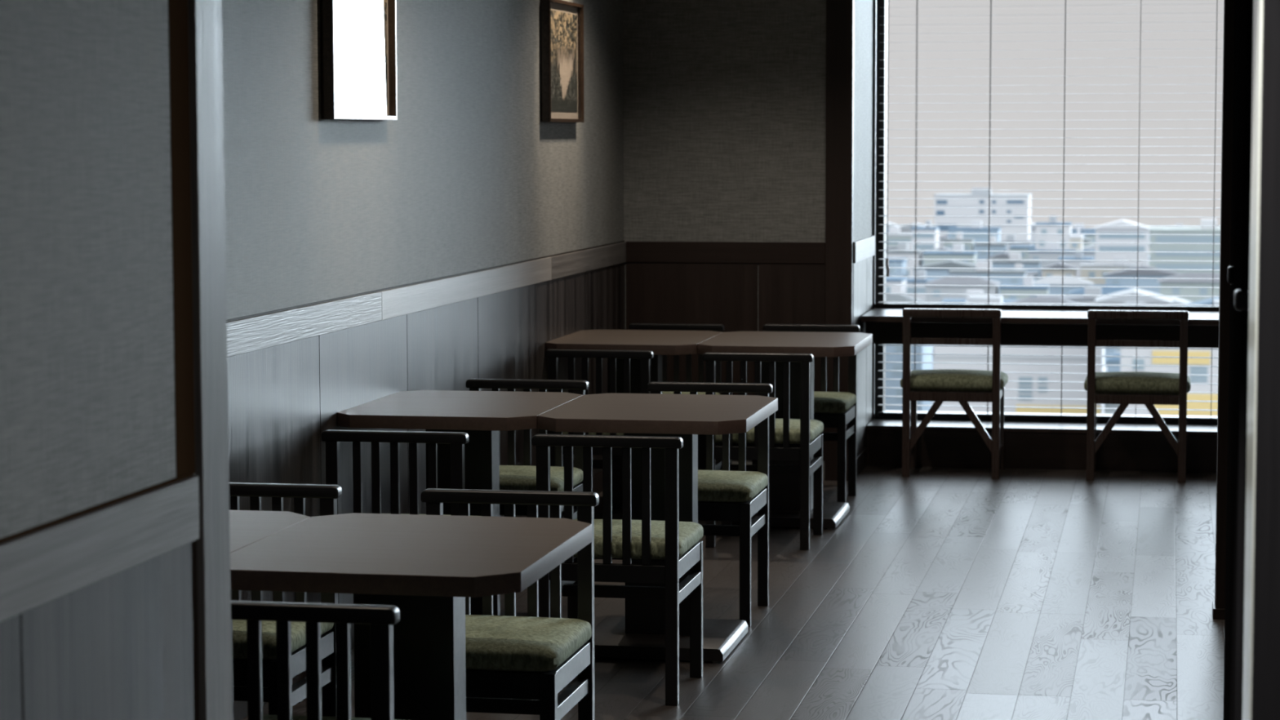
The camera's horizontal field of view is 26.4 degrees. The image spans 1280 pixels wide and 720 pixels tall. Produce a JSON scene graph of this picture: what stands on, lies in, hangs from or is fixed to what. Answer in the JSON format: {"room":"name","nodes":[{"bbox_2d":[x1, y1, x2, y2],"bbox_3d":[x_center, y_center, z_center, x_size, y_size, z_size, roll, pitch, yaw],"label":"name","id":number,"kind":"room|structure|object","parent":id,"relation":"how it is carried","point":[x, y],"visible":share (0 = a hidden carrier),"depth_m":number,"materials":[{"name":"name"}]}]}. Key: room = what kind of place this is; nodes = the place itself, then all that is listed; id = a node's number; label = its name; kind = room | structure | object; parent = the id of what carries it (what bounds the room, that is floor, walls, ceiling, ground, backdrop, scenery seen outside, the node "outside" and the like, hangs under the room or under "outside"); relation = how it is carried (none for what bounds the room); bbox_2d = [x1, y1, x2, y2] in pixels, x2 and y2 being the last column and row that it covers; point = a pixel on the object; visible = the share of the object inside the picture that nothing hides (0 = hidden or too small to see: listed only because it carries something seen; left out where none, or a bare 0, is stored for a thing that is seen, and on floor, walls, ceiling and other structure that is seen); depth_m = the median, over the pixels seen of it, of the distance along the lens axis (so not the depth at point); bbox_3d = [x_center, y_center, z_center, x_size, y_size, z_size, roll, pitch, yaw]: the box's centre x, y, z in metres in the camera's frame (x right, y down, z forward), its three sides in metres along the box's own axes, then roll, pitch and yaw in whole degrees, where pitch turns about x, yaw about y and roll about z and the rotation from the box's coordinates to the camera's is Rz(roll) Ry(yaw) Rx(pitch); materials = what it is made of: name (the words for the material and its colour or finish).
{"room":"restaurant dining room","nodes":[
{"label":"restaurant dining room","id":0,"kind":"room"},
{"bbox_2d":[0,0,199,719],"bbox_3d":[-1.211,0.110,1.435,0.112,2.750,5.330,1,5,11],"label":"wall","id":1,"kind":"structure","parent":0,"point":[100,491],"depth_m":3.67,"materials":[{"name":"paint"}]},
{"bbox_2d":[222,0,626,719],"bbox_3d":[-0.824,-0.525,9.067,0.112,2.750,9.625,1,5,11],"label":"wall","id":2,"kind":"structure","parent":0,"point":[442,245],"depth_m":9.09,"materials":[{"name":"paper"}]},
{"bbox_2d":[320,0,397,119],"bbox_3d":[-0.868,-0.994,8.469,0.040,0.497,0.682,1,5,11],"label":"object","id":3,"kind":"object","parent":2,"relation":"attached to","point":[358,37],"visible":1,"depth_m":8.46,"materials":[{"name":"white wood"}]},
{"bbox_2d":[333,0,387,106],"bbox_3d":[-0.871,-0.994,8.469,0.002,0.409,0.612,1,5,11],"label":"artwork","id":4,"kind":"object","parent":3,"relation":"attached to","point":[360,26],"depth_m":8.49},
{"bbox_2d":[540,0,584,122],"bbox_3d":[-0.319,-1.232,11.296,0.040,0.497,0.647,1,5,11],"label":"framed picture","id":5,"kind":"object","parent":2,"relation":"attached to","point":[562,22],"visible":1,"depth_m":11.28,"materials":[{"name":"brown wood"}]},
{"bbox_2d":[551,9,566,111],"bbox_3d":[-0.322,-1.232,11.296,0.002,0.409,0.577,1,5,11],"label":"artwork","id":6,"kind":"object","parent":5,"relation":"attached to","point":[558,17],"depth_m":11.23},
{"bbox_2d":[240,465,1224,719],"bbox_3d":[1.369,1.155,6.117,5.600,0.120,15.500,1,5,11],"label":"floor","id":7,"kind":"structure","parent":0,"point":[940,593],"depth_m":9.21,"materials":[{"name":"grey wood"}]},
{"bbox_2d":[229,510,311,553],"bbox_3d":[-1.105,0.746,5.832,0.637,0.754,0.813,1,5,11],"label":"dining table","id":8,"kind":"object","parent":7,"relation":"on","point":[246,527],"visible":0.09,"depth_m":5.96,"materials":[{"name":"brown wood"}]},
{"bbox_2d":[229,482,342,716],"bbox_3d":[-0.969,0.693,6.452,0.429,0.756,0.444,1,5,11],"label":"dining chair","id":9,"kind":"object","parent":7,"relation":"on","point":[328,495],"visible":0.26,"depth_m":6.57,"materials":[{"name":"black paint"}]},
{"bbox_2d":[232,619,333,660],"bbox_3d":[-0.972,0.634,6.433,0.412,0.067,0.414,1,5,11],"label":"seat cushion","id":10,"kind":"object","parent":9,"relation":"on","point":[239,626],"depth_m":6.29,"materials":[{"name":"green fabric"}]},
{"bbox_2d":[231,600,401,719],"bbox_3d":[-0.604,0.799,5.160,0.429,0.756,0.444,1,5,11],"label":"dining chair","id":11,"kind":"object","parent":7,"relation":"on","point":[381,619],"visible":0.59,"depth_m":4.91,"materials":[{"name":"black paint"}]},
{"bbox_2d":[262,715,401,719],"bbox_3d":[-0.601,0.738,5.169,0.412,0.067,0.414,1,5,11],"label":"seat cushion","id":12,"kind":"object","parent":11,"relation":"on","point":[264,717],"depth_m":5.33,"materials":[{"name":"green fabric"}]},
{"bbox_2d":[320,429,499,615],"bbox_3d":[-0.658,0.564,8.002,0.429,0.756,0.444,1,5,11],"label":"dining chair","id":13,"kind":"object","parent":7,"relation":"on","point":[457,440],"visible":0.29,"depth_m":7.77,"materials":[{"name":"black paint"}]},
{"bbox_2d":[230,512,591,719],"bbox_3d":[-0.479,0.755,5.711,0.637,0.754,0.813,1,5,11],"label":"dining table","id":14,"kind":"object","parent":7,"relation":"on","point":[424,566],"visible":0.88,"depth_m":5.64,"materials":[{"name":"laminate"}]},
{"bbox_2d":[337,390,582,616],"bbox_3d":[-0.559,0.511,8.644,0.637,0.754,0.813,1,5,11],"label":"dining table","id":15,"kind":"object","parent":7,"relation":"on","point":[481,415],"visible":0.47,"depth_m":8.56,"materials":[{"name":"brown wood"}]},
{"bbox_2d":[420,488,599,719],"bbox_3d":[-0.347,0.704,6.307,0.429,0.756,0.444,1,5,11],"label":"dining chair","id":16,"kind":"object","parent":7,"relation":"on","point":[507,655],"visible":0.66,"depth_m":6.31,"materials":[{"name":"black paint"}]},
{"bbox_2d":[465,614,591,671],"bbox_3d":[-0.350,0.645,6.287,0.412,0.067,0.414,1,5,11],"label":"seat cushion","id":17,"kind":"object","parent":16,"relation":"on","point":[506,642],"depth_m":6.17,"materials":[{"name":"green fabric"}]},
{"bbox_2d":[465,378,588,519],"bbox_3d":[-0.426,0.462,9.225,0.429,0.756,0.444,1,5,11],"label":"dining chair","id":18,"kind":"object","parent":7,"relation":"on","point":[512,476],"visible":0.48,"depth_m":9.36,"materials":[{"name":"black paint"}]},
{"bbox_2d":[499,465,582,491],"bbox_3d":[-0.429,0.403,9.205,0.412,0.067,0.414,1,5,11],"label":"seat cushion","id":19,"kind":"object","parent":18,"relation":"on","point":[516,477],"depth_m":9.08,"materials":[{"name":"green fabric"}]},
{"bbox_2d":[544,349,653,509],"bbox_3d":[-0.121,0.322,10.903,0.429,0.756,0.444,1,5,11],"label":"dining chair","id":20,"kind":"object","parent":7,"relation":"on","point":[553,355],"visible":0.35,"depth_m":10.68,"materials":[{"name":"black paint"}]},
{"bbox_2d":[562,431,623,435],"bbox_3d":[-0.118,0.261,10.912,0.412,0.067,0.414,1,5,11],"label":"seat cushion","id":21,"kind":"object","parent":20,"relation":"on","point":[563,433],"depth_m":10.70,"materials":[{"name":"green fabric"}]},
{"bbox_2d":[531,434,703,706],"bbox_3d":[-0.052,0.573,7.875,0.429,0.756,0.444,1,5,11],"label":"dining chair","id":22,"kind":"object","parent":7,"relation":"on","point":[671,540],"visible":0.73,"depth_m":7.66,"materials":[{"name":"black paint"}]},
{"bbox_2d":[573,519,703,559],"bbox_3d":[-0.050,0.512,7.885,0.412,0.067,0.414,1,5,11],"label":"seat cushion","id":23,"kind":"object","parent":22,"relation":"on","point":[636,542],"depth_m":7.68,"materials":[{"name":"green fabric"}]},
{"bbox_2d":[545,329,722,519],"bbox_3d":[-0.020,0.280,11.423,0.637,0.754,0.813,1,5,11],"label":"dining table","id":24,"kind":"object","parent":7,"relation":"on","point":[660,342],"visible":0.35,"depth_m":11.34,"materials":[{"name":"brown wood"}]},
{"bbox_2d":[537,392,777,662],"bbox_3d":[0.067,0.520,8.524,0.637,0.754,0.813,1,5,11],"label":"dining table","id":25,"kind":"object","parent":7,"relation":"on","point":[640,633],"visible":0.77,"depth_m":8.45,"materials":[{"name":"brown wood"}]},
{"bbox_2d":[628,323,724,470],"bbox_3d":[0.124,0.233,11.966,0.429,0.756,0.444,1,5,11],"label":"dining chair","id":26,"kind":"object","parent":7,"relation":"on","point":[666,326],"visible":0.32,"depth_m":12.12,"materials":[{"name":"black paint"}]},
{"bbox_2d":[662,391,719,395],"bbox_3d":[0.121,0.174,11.946,0.412,0.067,0.414,1,5,11],"label":"seat cushion","id":27,"kind":"object","parent":26,"relation":"on","point":[664,393],"depth_m":11.94,"materials":[{"name":"green fabric"}]},
{"bbox_2d":[647,382,773,626],"bbox_3d":[0.199,0.471,9.089,0.429,0.756,0.444,1,5,11],"label":"dining chair","id":28,"kind":"object","parent":7,"relation":"on","point":[724,495],"visible":0.59,"depth_m":9.09,"materials":[{"name":"black paint"}]},
{"bbox_2d":[697,470,768,502],"bbox_3d":[0.196,0.413,9.069,0.412,0.067,0.414,1,5,11],"label":"seat cushion","id":29,"kind":"object","parent":28,"relation":"on","point":[713,486],"depth_m":8.91,"materials":[{"name":"green fabric"}]},
{"bbox_2d":[702,352,823,550],"bbox_3d":[0.492,0.335,10.726,0.429,0.756,0.444,1,5,11],"label":"dining chair","id":30,"kind":"object","parent":7,"relation":"on","point":[800,439],"visible":0.66,"depth_m":10.51,"materials":[{"name":"black paint"}]},
{"bbox_2d":[715,418,823,444],"bbox_3d":[0.494,0.274,10.735,0.412,0.067,0.414,1,5,11],"label":"seat cushion","id":31,"kind":"object","parent":30,"relation":"on","point":[784,431],"depth_m":10.52,"materials":[{"name":"green fabric"}]},
{"bbox_2d":[697,331,872,529],"bbox_3d":[0.607,0.288,11.302,0.637,0.754,0.813,1,5,11],"label":"dining table","id":32,"kind":"object","parent":7,"relation":"on","point":[784,489],"visible":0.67,"depth_m":11.24,"materials":[{"name":"brown wood"}]},
{"bbox_2d":[751,324,859,502],"bbox_3d":[0.718,0.237,11.892,0.429,0.756,0.444,1,5,11],"label":"dining chair","id":33,"kind":"object","parent":7,"relation":"on","point":[835,409],"visible":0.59,"depth_m":11.98,"materials":[{"name":"black paint"}]},
{"bbox_2d":[813,391,856,413],"bbox_3d":[0.715,0.179,11.872,0.412,0.067,0.414,1,5,11],"label":"seat cushion","id":34,"kind":"object","parent":33,"relation":"on","point":[824,402],"depth_m":11.68,"materials":[{"name":"green fabric"}]},
{"bbox_2d":[900,308,1008,479],"bbox_3d":[1.480,0.140,12.869,0.484,0.786,0.419,1,5,11],"label":"counter chair","id":35,"kind":"object","parent":7,"relation":"on","point":[938,386],"visible":1,"depth_m":12.69,"materials":[{"name":"brown wood"}]},
{"bbox_2d":[900,368,1008,391],"bbox_3d":[1.484,0.090,12.881,0.484,0.085,0.385,1,5,11],"label":"seat cushion","id":36,"kind":"object","parent":35,"relation":"on","point":[937,380],"depth_m":12.71,"materials":[{"name":"green fabric"}]},
{"bbox_2d":[1084,310,1191,482],"bbox_3d":[2.315,0.150,12.718,0.484,0.786,0.419,1,5,11],"label":"counter chair","id":37,"kind":"object","parent":7,"relation":"on","point":[1124,388],"visible":1,"depth_m":12.53,"materials":[{"name":"brown wood"}]},
{"bbox_2d":[1084,371,1191,394],"bbox_3d":[2.318,0.101,12.730,0.484,0.085,0.385,1,5,11],"label":"seat cushion","id":38,"kind":"object","parent":37,"relation":"on","point":[1113,382],"depth_m":12.56,"materials":[{"name":"green fabric"}]},
{"bbox_2d":[1222,0,1238,719],"bbox_3d":[1.130,-0.001,5.167,0.050,2.318,0.500,1,5,11],"label":"door","id":39,"kind":"structure","parent":7,"relation":"on","point":[1230,268],"depth_m":5.26,"materials":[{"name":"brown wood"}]},
{"bbox_2d":[1226,0,1253,719],"bbox_3d":[1.022,0.045,4.619,0.049,2.318,0.580,1,5,11],"label":"door","id":40,"kind":"structure","parent":7,"relation":"on","point":[1245,7],"depth_m":4.40,"materials":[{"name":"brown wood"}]},
{"bbox_2d":[622,0,875,480],"bbox_3d":[0.562,-0.867,13.146,1.078,2.750,1.162,1,5,11],"label":"wall","id":41,"kind":"structure","parent":0,"point":[748,124],"depth_m":12.59,"materials":[{"name":"paint"}]},
{"bbox_2d":[866,418,1217,472],"bbox_3d":[3.307,-0.854,12.918,4.424,2.750,0.566,1,5,11],"label":"wall","id":42,"kind":"structure","parent":41,"relation":"in","point":[942,443],"depth_m":13.02,"materials":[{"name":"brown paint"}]},
{"bbox_2d":[861,303,1218,347],"bbox_3d":[3.181,0.008,12.711,4.251,0.466,0.630,1,5,11],"label":"countertop","id":43,"kind":"structure","parent":42,"relation":"attached to","point":[1036,325],"depth_m":12.83,"materials":[{"name":"brown wood"}]},
{"bbox_2d":[871,0,1217,425],"bbox_3d":[2.989,-0.892,13.110,3.724,2.444,0.265,1,5,11],"label":"window","id":44,"kind":"structure","parent":42,"relation":"attached to","point":[880,6],"depth_m":13.45,"materials":[{"name":"brown metal"}]},
{"bbox_2d":[877,0,1223,424],"bbox_3d":[2.961,-0.893,13.032,3.648,2.425,0.088,1,5,11],"label":"blind","id":45,"kind":"object","parent":44,"relation":"attached to","point":[988,415],"visible":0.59,"depth_m":13.26,"materials":[{"name":"white plastic"}]},
{"bbox_2d":[1212,0,1234,619],"bbox_3d":[1.999,-0.521,8.940,0.208,2.750,0.151,1,5,11],"label":"trim","id":46,"kind":"structure","parent":0,"point":[1219,605],"depth_m":8.92,"materials":[{"name":"brown wood"}]},
{"bbox_3d":[0.867,-0.091,3.797,5.440,2.750,0.111,1,5,11],"label":"wall","id":47,"kind":"structure","parent":0,"visible":0},
{"bbox_2d":[187,0,232,719],"bbox_3d":[-0.658,0.087,4.109,0.041,2.350,0.116,1,5,11],"label":"trim","id":48,"kind":"structure","parent":47,"relation":"attached to","point":[204,16],"depth_m":4.08,"materials":[{"name":"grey wood"}]},
{"bbox_2d":[1242,0,1279,719],"bbox_3d":[0.919,0.106,3.829,0.124,2.350,0.355,1,5,11],"label":"trim","id":49,"kind":"structure","parent":47,"relation":"attached to","point":[1261,629],"depth_m":3.67,"materials":[{"name":"brown wood"}]},
{"label":"outside","id":50,"kind":"structure","parent":0,"visible":0},
{"bbox_2d":[1104,404,1119,413],"bbox_3d":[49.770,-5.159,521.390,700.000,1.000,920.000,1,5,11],"label":"ground","id":51,"kind":"structure","parent":50,"point":[1113,406],"depth_m":374.01,"materials":[{"name":"grey"}]},
{"bbox_2d":[886,257,906,275],"bbox_3d":[54.717,-19.870,628.490,12.560,10.582,9.880,1,5,11],"label":"building","id":52,"kind":"structure","parent":51,"relation":"on","point":[892,263],"depth_m":622.84,"materials":[{"name":"blue"}]},
{"bbox_2d":[886,276,907,295],"bbox_3d":[46.291,-13.590,555.677,15.192,10.150,11.111,1,5,11],"label":"building","id":53,"kind":"structure","parent":51,"relation":"on","point":[890,280],"depth_m":549.38,"materials":[{"name":"grey"}]},
{"bbox_2d":[886,227,911,246],"bbox_3d":[79.178,-34.566,811.447,15.499,9.493,10.652,1,5,11],"label":"building","id":54,"kind":"structure","parent":51,"relation":"on","point":[891,237],"depth_m":807.00,"materials":[{"name":"grey"}]},
{"bbox_2d":[886,242,923,278],"bbox_3d":[63.093,-23.321,668.773,11.428,10.758,10.545,1,5,11],"label":"building","id":55,"kind":"structure","parent":51,"relation":"on","point":[901,246],"depth_m":663.33,"materials":[{"name":"grey"}]},
{"bbox_2d":[885,293,927,303],"bbox_3d":[46.719,-9.031,519.269,14.800,7.084,11.214,1,5,11],"label":"building","id":56,"kind":"structure","parent":51,"relation":"on","point":[889,297],"depth_m":516.48,"materials":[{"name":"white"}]},
{"bbox_2d":[888,222,925,232],"bbox_3d":[88.799,-40.124,884.980,16.043,8.362,12.669,1,5,11],"label":"building","id":57,"kind":"structure","parent":51,"relation":"on","point":[904,228],"depth_m":879.20,"materials":[{"name":"grey"}]},
{"bbox_2d":[885,343,932,410],"bbox_3d":[31.580,0.839,354.734,11.800,14.700,16.400,1,5,11],"label":"building","id":58,"kind":"structure","parent":51,"relation":"on","point":[889,348],"depth_m":346.58,"materials":[{"name":"blue"}]},
{"bbox_2d":[907,242,932,250],"bbox_3d":[75.220,-27.967,742.189,7.669,7.816,8.214,1,5,11],"label":"building","id":59,"kind":"structure","parent":51,"relation":"on","point":[910,245],"depth_m":740.72,"materials":[{"name":"grey"}]},
{"bbox_2d":[906,270,937,303],"bbox_3d":[58.781,-14.741,579.063,10.885,8.517,8.873,1,5,11],"label":"building","id":60,"kind":"structure","parent":51,"relation":"on","point":[918,280],"depth_m":574.91,"materials":[{"name":"grey"}]},
{"bbox_2d":[911,220,939,249],"bbox_3d":[79.837,-32.498,764.704,7.100,13.100,12.400,1,5,11],"label":"building","id":61,"kind":"structure","parent":51,"relation":"on","point":[927,228],"depth_m":758.84,"materials":[{"name":"grey"}]},
{"bbox_2d":[922,247,952,265],"bbox_3d":[76.065,-23.857,686.903,15.226,8.765,8.041,1,5,11],"label":"building","id":62,"kind":"structure","parent":51,"relation":"on","point":[940,248],"depth_m":684.22,"materials":[{"name":"grey"}]},
{"bbox_2d":[911,260,976,278],"bbox_3d":[71.394,-18.599,625.787,17.569,8.416,9.800,1,5,11],"label":"building","id":63,"kind":"structure","parent":51,"relation":"on","point":[948,264],"depth_m":621.62,"materials":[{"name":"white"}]},
{"bbox_2d":[923,243,977,265],"bbox_3d":[75.733,-23.071,666.591,12.457,10.560,11.387,1,5,11],"label":"building","id":64,"kind":"structure","parent":51,"relation":"on","point":[956,246],"depth_m":661.55,"materials":[{"name":"grey"}]},
{"bbox_2d":[942,231,974,250],"bbox_3d":[86.382,-29.279,740.145,7.901,10.715,8.586,1,5,11],"label":"building","id":65,"kind":"structure","parent":51,"relation":"on","point":[967,246],"depth_m":736.39,"materials":[{"name":"grey"}]},
{"bbox_2d":[923,275,1001,303],"bbox_3d":[65.201,-12.703,552.687,15.045,8.787,12.821,1,5,11],"label":"building","id":66,"kind":"structure","parent":51,"relation":"on","point":[943,281],"depth_m":547.64,"materials":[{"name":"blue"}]},
{"bbox_2d":[946,221,1001,250],"bbox_3d":[96.736,-34.162,790.925,14.900,12.000,10.400,1,5,11],"label":"building","id":67,"kind":"structure","parent":51,"relation":"on","point":[973,228],"depth_m":786.00,"materials":[{"name":"blue"}]},
{"bbox_2d":[940,289,1018,304],"bbox_3d":[64.565,-9.173,515.422,14.946,7.917,10.119,1,5,11],"label":"building","id":68,"kind":"structure","parent":51,"relation":"on","point":[968,291],"depth_m":513.84,"materials":[{"name":"grey"}]},
{"bbox_2d":[933,187,1031,248],"bbox_3d":[107.115,-43.548,853.540,29.300,20.300,18.400,1,5,11],"label":"building","id":69,"kind":"structure","parent":51,"relation":"on","point":[976,193],"depth_m":844.49,"materials":[{"name":"grey"}]},
{"bbox_2d":[947,261,1026,295],"bbox_3d":[73.292,-15.543,576.103,16.076,10.535,7.961,1,5,11],"label":"building","id":70,"kind":"structure","parent":51,"relation":"on","point":[978,272],"depth_m":572.11,"materials":[{"name":"blue"}]},
{"bbox_2d":[974,235,1008,261],"bbox_3d":[95.060,-28.658,739.060,8.385,9.616,8.963,1,5,11],"label":"building","id":71,"kind":"structure","parent":51,"relation":"on","point":[979,246],"depth_m":734.96,"materials":[{"name":"blue"}]},
{"bbox_2d":[986,251,1022,259],"bbox_3d":[91.114,-23.056,683.386,8.496,7.678,7.756,1,5,11],"label":"building","id":72,"kind":"structure","parent":51,"relation":"on","point":[1004,255],"depth_m":679.73,"materials":[{"name":"grey"}]},
{"bbox_2d":[986,252,1042,279],"bbox_3d":[90.693,-21.813,663.265,13.087,8.531,11.825,1,5,11],"label":"building","id":73,"kind":"structure","parent":51,"relation":"on","point":[1013,255],"depth_m":657.85,"materials":[{"name":"blue"}]},
{"bbox_2d":[1000,234,1032,253],"bbox_3d":[109.455,-33.161,805.456,12.035,7.540,10.649,1,5,11],"label":"building","id":74,"kind":"structure","parent":51,"relation":"on","point":[1010,237],"depth_m":803.07,"materials":[{"name":"grey"}]},
{"bbox_2d":[933,295,1105,413],"bbox_3d":[46.891,0.916,336.437,20.400,17.500,16.400,1,5,11],"label":"building","id":75,"kind":"structure","parent":51,"relation":"on","point":[993,299],"depth_m":328.37,"materials":[{"name":"grey"}]},
{"bbox_2d":[1009,244,1035,259],"bbox_3d":[107.865,-28.136,736.347,16.011,8.963,9.394,1,5,11],"label":"building","id":76,"kind":"structure","parent":51,"relation":"on","point":[1024,255],"depth_m":732.81,"materials":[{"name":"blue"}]},
{"bbox_2d":[999,275,1049,299],"bbox_3d":[77.477,-12.517,550.300,9.665,8.752,9.303,1,5,11],"label":"building","id":77,"kind":"structure","parent":51,"relation":"on","point":[1027,281],"depth_m":546.17,"materials":[{"name":"grey"}]},
{"bbox_2d":[1014,263,1038,280],"bbox_3d":[86.259,-17.966,621.936,8.486,7.722,8.582,1,5,11],"label":"building","id":78,"kind":"structure","parent":51,"relation":"on","point":[1016,265],"depth_m":619.05,"materials":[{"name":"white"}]},
{"bbox_2d":[1003,297,1086,305],"bbox_3d":[71.191,-6.797,481.990,14.594,8.680,10.953,1,5,11],"label":"building","id":79,"kind":"structure","parent":51,"relation":"on","point":[1029,300],"depth_m":480.00,"materials":[{"name":"grey"}]},
{"bbox_2d":[1031,225,1073,244],"bbox_3d":[131.540,-39.578,876.774,14.382,8.426,9.881,1,5,11],"label":"building","id":80,"kind":"structure","parent":51,"relation":"on","point":[1033,228],"depth_m":873.42,"materials":[{"name":"grey"}]},
{"bbox_2d":[1035,215,1072,248],"bbox_3d":[108.569,-29.998,717.429,9.300,15.800,10.400,1,5,11],"label":"building","id":81,"kind":"structure","parent":51,"relation":"on","point":[1052,220],"depth_m":712.52,"materials":[{"name":"grey"}]},
{"bbox_2d":[1041,262,1078,276],"bbox_3d":[95.224,-18.051,620.593,8.118,8.070,9.513,1,5,11],"label":"building","id":82,"kind":"structure","parent":51,"relation":"on","point":[1046,273],"depth_m":616.33,"materials":[{"name":"grey"}]},
{"bbox_2d":[1028,243,1095,276],"bbox_3d":[105.745,-24.240,681.619,17.399,10.259,6.394,1,5,11],"label":"building","id":83,"kind":"structure","parent":51,"relation":"on","point":[1048,246],"depth_m":679.39,"materials":[{"name":"grey"}]},
{"bbox_2d":[1033,275,1093,294],"bbox_3d":[88.554,-13.932,574.314,13.365,7.547,9.130,1,5,11],"label":"building","id":84,"kind":"structure","parent":51,"relation":"on","point":[1051,282],"depth_m":570.57,"materials":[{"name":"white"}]},
{"bbox_2d":[1035,287,1101,305],"bbox_3d":[82.351,-9.432,513.389,15.771,8.686,10.531,1,5,11],"label":"building","id":85,"kind":"structure","parent":51,"relation":"on","point":[1087,291],"depth_m":510.58,"materials":[{"name":"grey"}]},
{"bbox_2d":[1057,249,1094,277],"bbox_3d":[105.439,-22.005,660.426,8.352,9.313,12.051,1,5,11],"label":"building","id":86,"kind":"structure","parent":51,"relation":"on","point":[1078,255],"depth_m":654.80,"materials":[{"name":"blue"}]},
{"bbox_2d":[1069,227,1084,249],"bbox_3d":[111.138,-27.033,696.736,3.534,13.300,10.400,1,5,11],"label":"building","id":87,"kind":"structure","parent":51,"relation":"on","point":[1073,237],"depth_m":691.61,"materials":[{"name":"grey"}]},
{"bbox_2d":[1071,222,1095,238],"bbox_3d":[147.534,-41.553,905.893,16.562,7.470,10.467,1,5,11],"label":"building","id":88,"kind":"structure","parent":51,"relation":"on","point":[1074,230],"depth_m":901.37,"materials":[{"name":"blue"}]},
{"bbox_2d":[1082,237,1093,246],"bbox_3d":[125.182,-33.009,802.426,15.641,7.662,11.248,1,5,11],"label":"building","id":89,"kind":"structure","parent":51,"relation":"on","point":[1085,240],"depth_m":796.23,"materials":[{"name":"grey"}]},
{"bbox_2d":[1082,244,1095,249],"bbox_3d":[123.777,-27.460,733.779,13.822,7.964,9.096,1,5,11],"label":"building","id":90,"kind":"structure","parent":51,"relation":"on","point":[1092,246],"depth_m":729.77,"materials":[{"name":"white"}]},
{"bbox_2d":[1084,232,1095,244],"bbox_3d":[149.318,-38.795,873.341,13.803,7.349,10.716,1,5,11],"label":"building","id":91,"kind":"structure","parent":51,"relation":"on","point":[1092,237],"depth_m":869.17,"materials":[{"name":"grey"}]},
{"bbox_2d":[1067,284,1132,294],"bbox_3d":[93.481,-11.466,546.423,15.424,7.223,11.032,1,5,11],"label":"building","id":92,"kind":"structure","parent":51,"relation":"on","point":[1104,291],"depth_m":543.38,"materials":[{"name":"blue"}]},
{"bbox_2d":[1080,255,1136,284],"bbox_3d":[106.161,-18.780,619.543,12.505,9.644,8.596,1,5,11],"label":"building","id":93,"kind":"structure","parent":51,"relation":"on","point":[1117,264],"depth_m":616.03,"materials":[{"name":"grey"}]},
{"bbox_2d":[1104,348,1116,366],"bbox_3d":[69.378,-1.115,425.965,10.604,6.631,12.948,1,5,11],"label":"building","id":94,"kind":"structure","parent":51,"relation":"on","point":[1107,351],"depth_m":419.48,"materials":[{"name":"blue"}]},
{"bbox_2d":[1104,351,1120,372],"bbox_3d":[74.385,1.403,397.265,13.840,6.336,10.126,1,5,11],"label":"building","id":95,"kind":"structure","parent":51,"relation":"on","point":[1117,361],"depth_m":393.97,"materials":[{"name":"blue"}]},
{"bbox_2d":[1093,219,1150,266],"bbox_3d":[112.315,-23.990,636.459,13.100,17.200,13.000,1,5,11],"label":"building","id":96,"kind":"structure","parent":51,"relation":"on","point":[1099,229],"depth_m":630.18,"materials":[{"name":"grey"}]},
{"bbox_2d":[1116,302,1145,352],"bbox_3d":[80.035,-4.728,451.373,16.869,9.578,7.178,1,5,11],"label":"building","id":97,"kind":"structure","parent":51,"relation":"on","point":[1117,349],"depth_m":449.38,"materials":[{"name":"grey"}]},
{"bbox_2d":[1094,287,1173,306],"bbox_3d":[86.629,-7.312,479.371,13.412,10.066,12.780,1,5,11],"label":"building","id":98,"kind":"structure","parent":51,"relation":"on","point":[1100,300],"depth_m":473.48,"materials":[{"name":"grey"}]},
{"bbox_2d":[1103,265,1182,294],"bbox_3d":[104.912,-14.731,569.900,16.311,9.791,7.748,1,5,11],"label":"building","id":99,"kind":"structure","parent":51,"relation":"on","point":[1118,273],"depth_m":566.55,"materials":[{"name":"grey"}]},
{"bbox_2d":[1120,299,1219,415],"bbox_3d":[65.180,1.927,320.706,17.500,18.000,16.400,1,5,11],"label":"building","id":100,"kind":"structure","parent":51,"relation":"on","point":[1124,352],"depth_m":313.03,"materials":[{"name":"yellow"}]},
{"bbox_2d":[1169,296,1191,306],"bbox_3d":[99.362,-8.230,509.848,11.826,6.793,11.946,1,5,11],"label":"building","id":101,"kind":"structure","parent":51,"relation":"on","point":[1176,300],"depth_m":504.82,"materials":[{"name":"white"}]},
{"bbox_2d":[1149,219,1220,274],"bbox_3d":[120.067,-21.381,596.332,17.600,18.600,16.400,1,5,11],"label":"building","id":102,"kind":"structure","parent":51,"relation":"on","point":[1202,229],"depth_m":588.54,"materials":[{"name":"grey"}]},
{"bbox_2d":[1156,272,1219,302],"bbox_3d":[111.560,-12.513,543.988,16.993,9.626,11.487,1,5,11],"label":"building","id":103,"kind":"structure","parent":51,"relation":"on","point":[1163,282],"depth_m":539.55,"materials":[{"name":"grey"}]},
{"bbox_2d":[1183,297,1219,306],"bbox_3d":[102.042,-6.573,476.603,14.145,8.977,11.978,1,5,11],"label":"building","id":104,"kind":"structure","parent":51,"relation":"on","point":[1207,301],"depth_m":476.85,"materials":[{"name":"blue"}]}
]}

